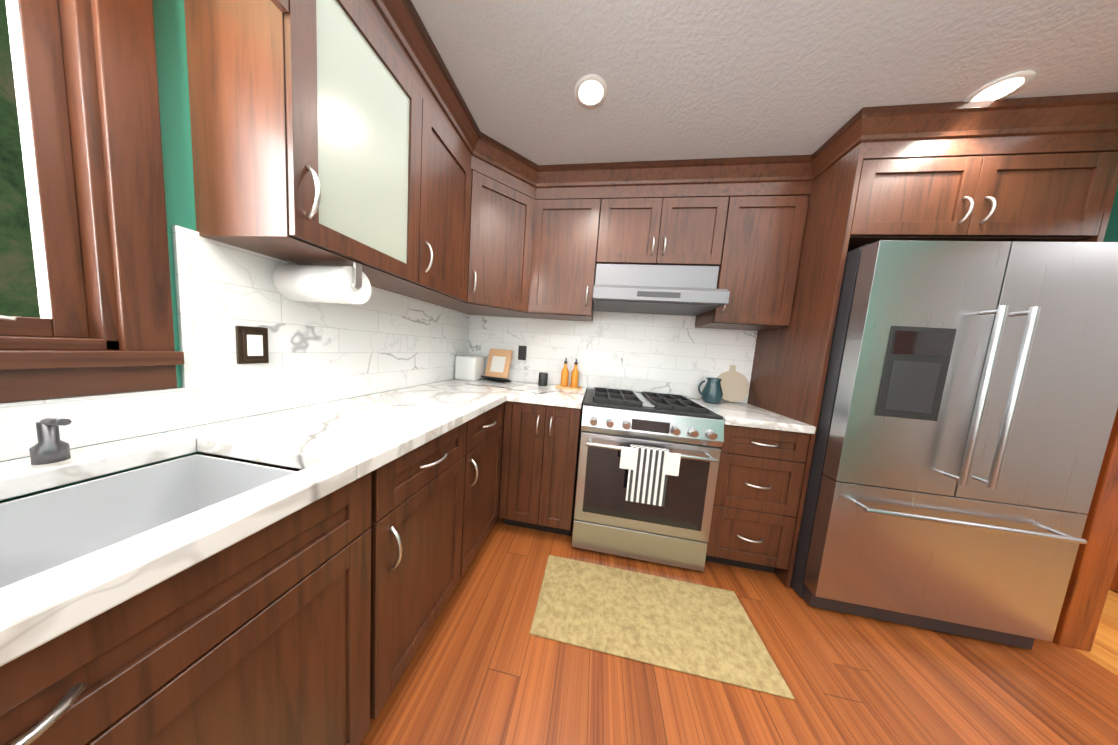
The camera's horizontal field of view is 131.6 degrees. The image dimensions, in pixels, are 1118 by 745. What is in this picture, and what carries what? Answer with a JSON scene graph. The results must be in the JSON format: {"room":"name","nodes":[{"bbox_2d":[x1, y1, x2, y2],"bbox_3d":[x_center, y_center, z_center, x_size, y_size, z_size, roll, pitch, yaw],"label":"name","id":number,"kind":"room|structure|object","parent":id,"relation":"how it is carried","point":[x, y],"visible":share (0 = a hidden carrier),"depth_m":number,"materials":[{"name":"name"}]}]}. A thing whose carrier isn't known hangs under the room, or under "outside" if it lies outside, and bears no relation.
{"room":"kitchen","nodes":[
{"label":"kitchen","id":0,"kind":"room"},
{"bbox_2d":[0,0,451,502],"bbox_3d":[-1.355,0.004,-0.941,0.120,2.380,6.640,5,5,9],"label":"wall","id":1,"kind":"structure","parent":0,"point":[171,59],"depth_m":0.65,"materials":[{"name":"teal paint"}]},
{"bbox_2d":[0,0,183,402],"bbox_3d":[-1.145,-0.441,0.062,0.160,1.055,1.190,5,5,9],"label":"window","id":2,"kind":"structure","parent":1,"relation":"in","point":[86,84],"depth_m":0.56,"materials":[{"name":"brown wood"}]},
{"bbox_2d":[0,225,468,461],"bbox_3d":[-1.131,-0.066,0.048,0.012,0.545,4.368,5,5,9],"label":"backsplash","id":3,"kind":"structure","parent":1,"relation":"attached to","point":[380,340],"depth_m":0.82,"materials":[{"name":"tile"}]},
{"bbox_2d":[235,326,268,363],"bbox_3d":[-0.998,-0.089,0.823,0.016,0.120,0.075,5,5,9],"label":"electrical outlet","id":4,"kind":"object","parent":1,"relation":"attached to","point":[251,345],"visible":1,"depth_m":0.81,"materials":[{"name":"brown wood"}]},
{"bbox_2d":[184,0,471,301],"bbox_3d":[-0.735,-0.776,1.071,0.364,0.760,0.876,5,5,9],"label":"upper cabinet","id":5,"kind":"object","parent":1,"relation":"attached to","point":[319,135],"visible":1,"depth_m":0.71,"materials":[{"name":"brown wood"}]},
{"bbox_2d":[273,261,370,303],"bbox_3d":[-0.820,-0.313,0.879,0.278,0.136,0.124,5,5,9],"label":"paper towel holder","id":6,"kind":"object","parent":5,"relation":"attached to","point":[293,281],"visible":0.98,"depth_m":0.83,"materials":[{"name":"white paper"}]},
{"bbox_2d":[420,170,537,318],"bbox_3d":[-0.493,-0.823,1.785,0.621,0.760,0.626,5,5,9],"label":"upper cabinet","id":7,"kind":"object","parent":1,"relation":"attached to","point":[501,238],"visible":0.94,"depth_m":1.60,"materials":[{"name":"brown wood"}]},
{"bbox_2d":[355,0,1117,199],"bbox_3d":[0.562,-1.024,-0.295,3.280,0.168,4.366,5,5,9],"label":"crown molding","id":8,"kind":"structure","parent":1,"relation":"attached to","point":[1083,123],"depth_m":1.15,"materials":[{"name":"brown wood"}]},
{"bbox_2d":[360,508,1117,744],"bbox_3d":[1.479,1.402,-0.281,5.750,0.100,8.600,5,5,9],"label":"floor","id":9,"kind":"structure","parent":0,"point":[484,667],"depth_m":0.96,"materials":[{"name":"brown wood"}]},
{"bbox_2d":[0,550,347,744],"bbox_3d":[-0.876,0.813,0.307,0.586,0.620,0.880,5,5,9],"label":"base cabinet","id":10,"kind":"object","parent":9,"relation":"on","point":[311,623],"depth_m":0.38,"materials":[{"name":"brown wood"}]},
{"bbox_2d":[203,415,479,744],"bbox_3d":[-0.762,0.633,0.962,0.586,0.876,0.597,5,5,9],"label":"base cabinet","id":11,"kind":"object","parent":9,"relation":"on","point":[400,533],"depth_m":0.73,"materials":[{"name":"brown wood"}]},
{"bbox_2d":[0,378,523,666],"bbox_3d":[-0.851,0.251,0.022,0.598,0.040,4.354,5,5,9],"label":"countertop","id":12,"kind":"structure","parent":11,"relation":"on","point":[327,448],"depth_m":0.51,"materials":[{"name":"stone"}]},
{"bbox_2d":[29,418,71,464],"bbox_3d":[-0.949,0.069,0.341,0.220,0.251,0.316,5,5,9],"label":"soap dispenser","id":13,"kind":"object","parent":12,"relation":"on","point":[50,446],"visible":1,"depth_m":0.49,"materials":[{"name":"grey metal"}]},
{"bbox_2d":[0,454,296,588],"bbox_3d":[-0.809,0.357,0.260,0.392,0.203,0.752,5,5,9],"label":"sink","id":14,"kind":"object","parent":12,"relation":"in","point":[42,532],"visible":0.12,"depth_m":0.53,"materials":[{"name":"white ceramic"}]},
{"bbox_2d":[455,355,484,380],"bbox_3d":[-0.724,-0.040,2.053,0.170,0.190,0.180,5,5,9],"label":"toaster","id":15,"kind":"object","parent":12,"relation":"on","point":[469,368],"visible":0.96,"depth_m":1.97,"materials":[{"name":"white plastic"}]},
{"bbox_2d":[481,349,512,381],"bbox_3d":[-0.502,-0.059,2.051,0.220,0.260,0.125,6,5,16],"label":"cookbook","id":16,"kind":"object","parent":12,"relation":"on","point":[498,364],"visible":0.98,"depth_m":2.05,"materials":[{"name":"brown wood"}]},
{"bbox_2d":[472,402,504,559],"bbox_3d":[-0.696,0.600,1.381,0.586,0.876,0.507,5,5,9],"label":"base cabinet","id":17,"kind":"object","parent":9,"relation":"on","point":[489,443],"depth_m":1.41,"materials":[{"name":"brown wood"}]},
{"bbox_2d":[499,401,582,535],"bbox_3d":[-0.090,0.604,1.831,0.469,0.875,0.634,5,5,9],"label":"base cabinet","id":18,"kind":"object","parent":9,"relation":"on","point":[540,453],"visible":0.83,"depth_m":1.56,"materials":[{"name":"brown wood"}]},
{"bbox_2d":[508,382,585,408],"bbox_3d":[-0.044,0.151,1.791,0.448,0.040,0.604,5,5,9],"label":"countertop","id":19,"kind":"structure","parent":18,"relation":"on","point":[531,393],"depth_m":1.59,"materials":[{"name":"stone"}]},
{"bbox_2d":[538,372,547,385],"bbox_3d":[-0.126,0.052,1.997,0.074,0.105,0.073,5,5,9],"label":"canister","id":20,"kind":"object","parent":19,"relation":"on","point":[543,379],"visible":1,"depth_m":1.97,"materials":[{"name":"black metal"}]},
{"bbox_2d":[555,358,581,389],"bbox_3d":[0.087,0.005,1.970,0.200,0.235,0.120,5,5,9],"label":"bottles","id":21,"kind":"object","parent":19,"relation":"on","point":[565,377],"visible":1,"depth_m":1.95,"materials":[{"name":"orange glass"}]},
{"bbox_2d":[571,386,723,571],"bbox_3d":[0.518,0.620,1.686,0.756,0.920,0.702,5,5,9],"label":"range","id":22,"kind":"object","parent":9,"relation":"on","point":[648,466],"visible":1,"depth_m":1.42,"materials":[{"name":"grey metal"}]},
{"bbox_2d":[530,555,793,699],"bbox_3d":[0.400,1.133,1.198,1.000,0.008,0.420,5,5,9],"label":"area rug","id":23,"kind":"object","parent":9,"relation":"on","point":[708,632],"visible":1,"depth_m":1.14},
{"bbox_2d":[705,424,809,572],"bbox_3d":[1.113,0.710,1.650,0.422,0.875,0.634,5,5,9],"label":"base cabinet","id":24,"kind":"object","parent":9,"relation":"on","point":[760,474],"visible":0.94,"depth_m":1.37,"materials":[{"name":"brown wood"}]},
{"bbox_2d":[688,398,815,433],"bbox_3d":[1.147,0.255,1.612,0.426,0.040,0.604,5,5,9],"label":"countertop","id":25,"kind":"structure","parent":24,"relation":"on","point":[733,413],"depth_m":1.39,"materials":[{"name":"stone"}]},
{"bbox_2d":[698,377,722,403],"bbox_3d":[1.067,0.126,1.775,0.162,0.175,0.130,5,5,9],"label":"pitcher","id":26,"kind":"object","parent":25,"relation":"on","point":[711,392],"visible":1,"depth_m":1.73,"materials":[{"name":"teal ceramic"}]},
{"bbox_2d":[717,365,749,401],"bbox_3d":[1.284,0.071,1.870,0.230,0.294,0.085,5,5,9],"label":"decorative board","id":27,"kind":"object","parent":25,"relation":"on","point":[735,385],"visible":0.83,"depth_m":1.85,"materials":[{"name":"beige wood"}]},
{"bbox_2d":[791,240,1117,649],"bbox_3d":[1.815,0.313,1.405,0.910,1.780,0.766,5,5,9],"label":"fridge","id":28,"kind":"object","parent":9,"relation":"on","point":[968,408],"visible":0.94,"depth_m":1.09,"materials":[{"name":"grey metal"}]},
{"bbox_2d":[411,0,1117,164],"bbox_3d":[1.652,-1.056,-0.563,5.750,0.100,8.720,5,5,9],"label":"ceiling","id":29,"kind":"structure","parent":0,"point":[696,79],"depth_m":0.98,"materials":[{"name":"grey paint"}]},
{"bbox_2d":[574,74,607,108],"bbox_3d":[0.145,-1.268,1.139,0.150,0.005,0.150,5,5,9],"label":"recessed light","id":30,"kind":"object","parent":29,"relation":"in","point":[590,89],"visible":1,"depth_m":1.13,"materials":[{"name":"white plastic"}]},
{"bbox_2d":[964,70,1035,101],"bbox_3d":[1.769,-1.137,1.016,0.150,0.005,0.150,5,5,9],"label":"recessed light","id":31,"kind":"object","parent":29,"relation":"in","point":[1000,87],"visible":0.85,"depth_m":1.00,"materials":[{"name":"white plastic"}]},
{"bbox_2d":[1103,186,1117,241],"bbox_3d":[2.084,0.311,-1.518,0.120,2.380,6.520,5,5,9],"label":"wall","id":32,"kind":"structure","parent":0,"point":[1111,233],"depth_m":1.14,"materials":[{"name":"teal paint"}]},
{"bbox_2d":[1049,407,1117,650],"bbox_3d":[2.392,0.283,0.528,0.168,2.112,1.274,5,5,9],"label":"trim","id":33,"kind":"structure","parent":32,"relation":"attached to","point":[1092,573],"depth_m":1.14,"materials":[{"name":"brown wood"}]},
{"bbox_3d":[0.933,-0.093,2.002,3.500,2.380,0.120,5,5,9],"label":"wall","id":34,"kind":"structure","parent":0,"visible":0},
{"bbox_2d":[518,345,526,359],"bbox_3d":[-0.308,-0.165,2.112,0.070,0.120,0.007,5,5,9],"label":"electrical outlet","id":35,"kind":"object","parent":34,"relation":"attached to","point":[522,350],"visible":1,"depth_m":2.11,"materials":[{"name":"black plastic"}]},
{"bbox_2d":[528,199,600,321],"bbox_3d":[0.049,-0.788,1.836,0.444,0.760,0.364,5,5,9],"label":"upper cabinet","id":36,"kind":"object","parent":34,"relation":"attached to","point":[564,255],"visible":0.96,"depth_m":1.70,"materials":[{"name":"brown wood"}]},
{"bbox_2d":[468,311,756,402],"bbox_3d":[0.311,-0.002,2.038,2.251,1.500,0.012,5,5,9],"label":"backsplash","id":37,"kind":"structure","parent":34,"relation":"attached to","point":[674,354],"depth_m":1.99,"materials":[{"name":"tile"}]},
{"bbox_2d":[596,197,728,265],"bbox_3d":[0.659,-0.909,1.731,0.764,0.410,0.364,5,5,9],"label":"upper cabinet","id":38,"kind":"object","parent":34,"relation":"attached to","point":[687,231],"visible":0.98,"depth_m":1.59,"materials":[{"name":"brown wood"}]},
{"bbox_2d":[593,264,729,315],"bbox_3d":[0.622,-0.564,1.688,0.756,0.267,0.482,5,5,9],"label":"range hood","id":39,"kind":"object","parent":38,"relation":"attached to","point":[665,289],"visible":1,"depth_m":1.59,"materials":[{"name":"silver metal"}]},
{"bbox_2d":[695,196,808,330],"bbox_3d":[1.234,-0.684,1.658,0.426,0.760,0.364,5,5,9],"label":"upper cabinet","id":40,"kind":"object","parent":34,"relation":"attached to","point":[760,257],"visible":0.71,"depth_m":1.52,"materials":[{"name":"brown wood"}]},
{"bbox_2d":[747,150,1117,587],"bbox_3d":[1.845,0.106,1.488,0.960,2.210,0.634,5,5,9],"label":"upper cabinet","id":41,"kind":"object","parent":34,"relation":"attached to","point":[1061,197],"visible":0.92,"depth_m":1.18,"materials":[{"name":"brown wood"}]},
{"label":"outside","id":42,"kind":"structure","parent":0,"visible":0},
{"bbox_2d":[0,0,39,317],"bbox_3d":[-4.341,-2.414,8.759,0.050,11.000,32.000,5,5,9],"label":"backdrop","id":43,"kind":"structure","parent":42,"point":[18,291],"depth_m":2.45,"materials":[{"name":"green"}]},
{"bbox_3d":[3.496,0.243,1.565,0.022,2.167,0.950,5,5,9],"label":"door frame","id":44,"kind":"structure","parent":0,"visible":0},
{"bbox_2d":[1110,561,1117,591],"bbox_3d":[3.436,0.276,1.577,0.115,2.070,0.800,5,5,9],"label":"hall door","id":45,"kind":"structure","parent":44,"relation":"attached to","point":[1114,584],"depth_m":1.52,"materials":[{"name":"brown wood"}]},
{"bbox_3d":[-1.123,-0.581,-1.400,0.364,0.760,1.600,5,5,9],"label":"upper cabinet","id":46,"kind":"object","parent":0,"visible":0},
{"bbox_2d":[271,0,288,12],"bbox_3d":[-0.750,-0.940,-0.029,0.019,0.240,1.270,5,5,9],"label":"valance","id":47,"kind":"object","parent":46,"relation":"attached to","point":[281,6],"visible":1,"depth_m":0.60,"materials":[{"name":"brown wood"}]}
]}

